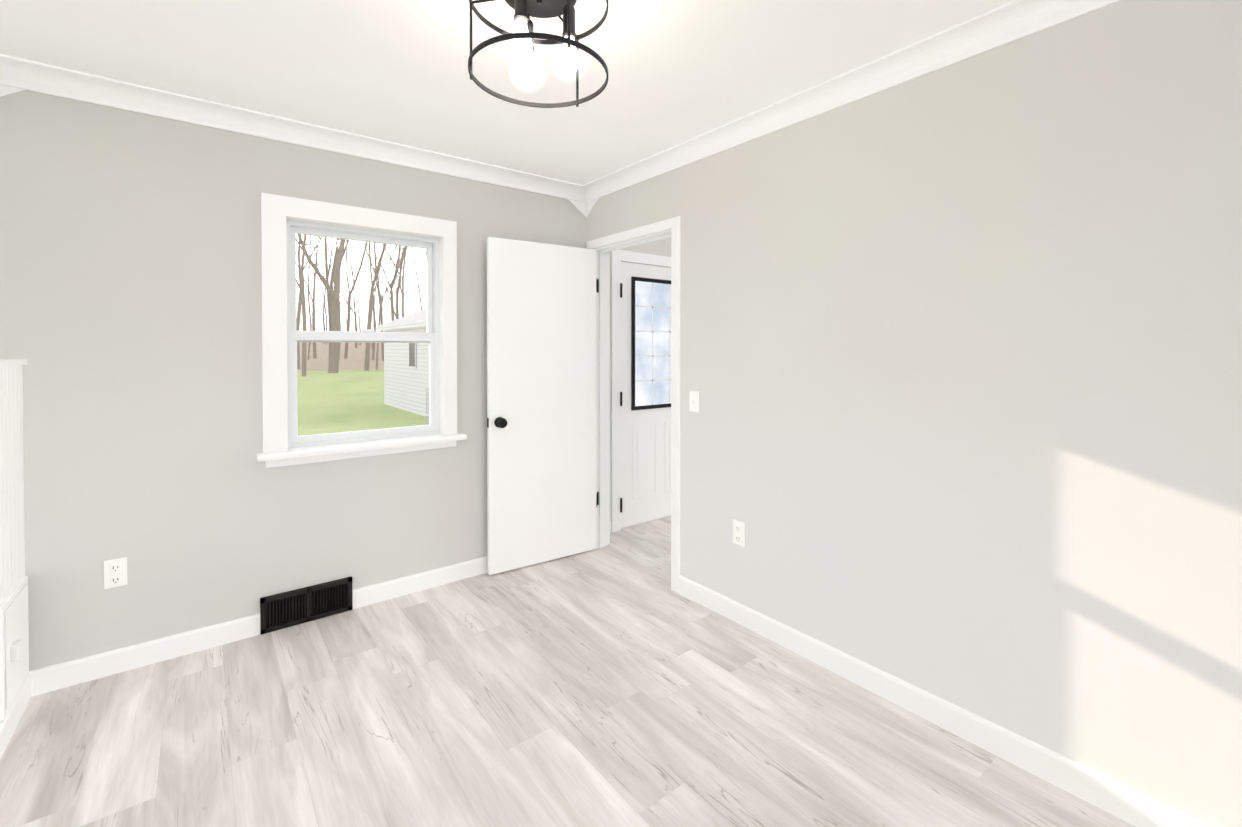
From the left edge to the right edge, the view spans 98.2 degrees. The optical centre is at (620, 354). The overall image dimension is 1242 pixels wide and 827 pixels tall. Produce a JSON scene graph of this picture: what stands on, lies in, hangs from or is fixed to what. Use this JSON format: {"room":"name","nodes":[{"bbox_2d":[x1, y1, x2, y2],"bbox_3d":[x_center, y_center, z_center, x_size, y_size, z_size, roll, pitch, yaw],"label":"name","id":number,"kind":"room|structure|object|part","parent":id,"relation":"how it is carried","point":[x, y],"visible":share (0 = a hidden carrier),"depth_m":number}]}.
{"room":"empty bedroom","nodes":[
{"label":"empty bedroom","id":0,"kind":"room"},
{"bbox_2d":[0,359,28,720],"bbox_3d":[-1.134,0.680,0.496,0.185,1.292,3.856,0,1,-38],"label":"wall","id":1,"kind":"structure","parent":0,"point":[14,646],"depth_m":1.90},
{"bbox_2d":[0,670,35,758],"bbox_3d":[-1.083,1.278,0.543,0.014,0.095,3.856,0,1,-38],"label":"baseboard","id":2,"kind":"structure","parent":1,"relation":"attached to","point":[27,690],"depth_m":1.90},
{"bbox_2d":[0,90,585,670],"bbox_3d":[-3.102,-1.125,1.513,7.120,5.120,0.200,0,1,-38],"label":"wall","id":3,"kind":"structure","parent":0,"point":[130,286],"depth_m":2.33},
{"bbox_2d":[104,557,126,588],"bbox_3d":[-2.074,0.897,2.206,0.070,0.115,0.009,0,1,-38],"label":"electrical outlet","id":4,"kind":"object","parent":3,"relation":"attached to","point":[115,572],"visible":1,"depth_m":2.20},
{"bbox_2d":[36,613,259,694],"bbox_3d":[-1.966,1.259,2.291,0.715,0.095,0.014,0,1,-38],"label":"baseboard","id":5,"kind":"structure","parent":3,"relation":"attached to","point":[85,669],"depth_m":2.25},
{"bbox_2d":[0,54,579,210],"bbox_3d":[-1.292,-1.000,2.748,2.550,0.198,0.085,0,1,-38],"label":"crown molding","id":6,"kind":"structure","parent":3,"relation":"attached to","point":[17,74],"depth_m":2.44},
{"bbox_2d":[260,576,352,633],"bbox_3d":[-1.529,1.219,2.627,0.390,0.163,0.022,0,1,-38],"label":"air vent","id":7,"kind":"object","parent":3,"relation":"in","point":[279,611],"visible":1,"depth_m":2.61},
{"bbox_2d":[257,193,466,467],"bbox_3d":[-1.329,-0.114,2.830,0.985,1.281,0.206,0,1,-38],"label":"window","id":8,"kind":"structure","parent":3,"relation":"in","point":[277,211],"depth_m":2.76},
{"bbox_3d":[-1.361,-0.101,2.879,0.750,1.115,0.090,0,1,-38],"label":"window frame sash","id":9,"kind":"part","parent":8,"relation":"part of"},
{"bbox_2d":[352,556,487,608],"bbox_3d":[-0.805,1.249,3.198,1.455,0.095,0.014,0,1,-38],"label":"baseboard","id":10,"kind":"structure","parent":3,"relation":"attached to","point":[375,593],"depth_m":2.95},
{"bbox_2d":[0,0,1012,184],"bbox_3d":[0.443,-1.149,1.858,4.610,0.120,4.330,0,1,-38],"label":"ceiling","id":11,"kind":"structure","parent":0,"point":[396,71],"depth_m":1.99},
{"bbox_2d":[468,0,607,107],"bbox_3d":[-0.243,-0.951,1.602,0.411,0.270,0.411,0,1,-38],"label":"ceiling light fixture","id":12,"kind":"object","parent":11,"relation":"attached to","point":[522,36],"visible":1,"depth_m":1.60},
{"bbox_2d":[0,516,1134,826],"bbox_3d":[0.443,1.371,1.885,4.610,0.120,4.330,0,1,-38],"label":"floor","id":13,"kind":"structure","parent":0,"point":[618,682],"depth_m":1.86},
{"bbox_2d":[610,237,670,528],"bbox_3d":[0.328,-1.215,4.325,1.750,5.000,0.200,0,1,-38],"label":"wall","id":14,"kind":"structure","parent":0,"point":[661,247],"depth_m":4.09},
{"bbox_2d":[611,250,670,531],"bbox_3d":[0.316,0.260,4.185,0.968,2.053,0.030,0,1,-38],"label":"door frame","id":15,"kind":"structure","parent":14,"relation":"attached to","point":[618,257],"depth_m":3.92},
{"bbox_2d":[621,262,670,527],"bbox_3d":[0.310,0.295,4.193,0.804,1.959,0.011,0,1,-38],"label":"exterior door","id":16,"kind":"structure","parent":14,"relation":"in","point":[645,465],"depth_m":4.09},
{"bbox_2d":[635,282,670,404],"bbox_3d":[0.314,-0.084,4.184,0.540,0.940,0.003,0,1,-38],"label":"grille","id":17,"kind":"object","parent":16,"relation":"attached to","point":[669,332],"visible":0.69,"depth_m":4.13},
{"bbox_3d":[0.312,-0.084,4.186,0.540,0.940,0.002,0,1,-38],"label":"hall door glass pane","id":18,"kind":"part","parent":16,"relation":"part of"},
{"bbox_2d":[586,0,1241,826],"bbox_3d":[1.004,0.108,2.151,0.120,2.400,4.080,0,1,-38],"label":"wall","id":19,"kind":"structure","parent":0,"point":[960,356],"depth_m":1.74},
{"bbox_2d":[487,237,598,574],"bbox_3d":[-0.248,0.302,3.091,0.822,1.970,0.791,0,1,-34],"label":"door","id":20,"kind":"structure","parent":19,"relation":"in","point":[541,399],"depth_m":3.31},
{"bbox_3d":[0.068,0.256,3.284,0.034,1.510,0.752,0,1,-38],"label":"door jamb hinge leaves","id":21,"kind":"part","parent":20,"relation":"part of"},
{"bbox_2d":[587,216,679,592],"bbox_3d":[0.100,0.272,3.309,0.152,2.048,0.875,0,1,-38],"label":"door frame","id":22,"kind":"structure","parent":19,"relation":"attached to","point":[656,231],"depth_m":3.34},
{"bbox_2d":[689,391,698,411],"bbox_3d":[0.381,0.249,2.838,0.018,0.108,0.066,0,1,-38],"label":"switch plate","id":23,"kind":"object","parent":19,"relation":"attached to","point":[693,401],"visible":1,"depth_m":2.84},
{"bbox_2d":[733,520,744,546],"bbox_3d":[0.570,0.867,2.610,0.009,0.115,0.070,0,1,-38],"label":"electrical outlet","id":24,"kind":"object","parent":19,"relation":"attached to","point":[738,532],"visible":1,"depth_m":2.60},
{"bbox_2d":[580,0,1120,216],"bbox_3d":[0.913,-1.000,2.078,0.100,0.183,3.856,0,1,-38],"label":"crown molding","id":25,"kind":"structure","parent":19,"relation":"attached to","point":[1007,23],"depth_m":2.06},
{"bbox_2d":[678,575,1212,826],"bbox_3d":[1.225,1.265,1.772,0.014,0.095,2.950,0,1,-38],"label":"baseboard","id":26,"kind":"structure","parent":19,"relation":"attached to","point":[1134,807],"depth_m":1.83},
{"label":"outside","id":27,"kind":"structure","parent":0,"visible":0},
{"bbox_2d":[297,342,383,370],"bbox_3d":[-59.207,-1.401,91.875,180.000,5.000,102.000,0,1,-38],"label":"woods","id":28,"kind":"object","parent":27,"point":[356,358],"depth_m":62.93},
{"bbox_2d":[296,279,424,331],"bbox_3d":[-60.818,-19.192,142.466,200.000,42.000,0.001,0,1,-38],"label":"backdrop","id":29,"kind":"structure","parent":27,"point":[353,313],"depth_m":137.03},
{"bbox_2d":[297,369,428,435],"bbox_3d":[-10.975,1.908,30.198,140.000,0.300,54.644,0,1,-38],"label":"lawn","id":30,"kind":"structure","parent":27,"point":[327,415],"depth_m":19.75},
{"bbox_2d":[296,234,425,375],"bbox_3d":[-32.448,-17.816,77.529,60.653,38.817,88.343,0,1,-38],"label":"trees","id":31,"kind":"object","parent":30,"relation":"on","point":[336,261],"depth_m":54.73},
{"bbox_2d":[376,309,428,420],"bbox_3d":[-5.086,-0.069,18.752,4.830,3.900,7.540,0,1,-38],"label":"shed","id":32,"kind":"object","parent":30,"relation":"on","point":[405,372],"depth_m":18.00}
]}

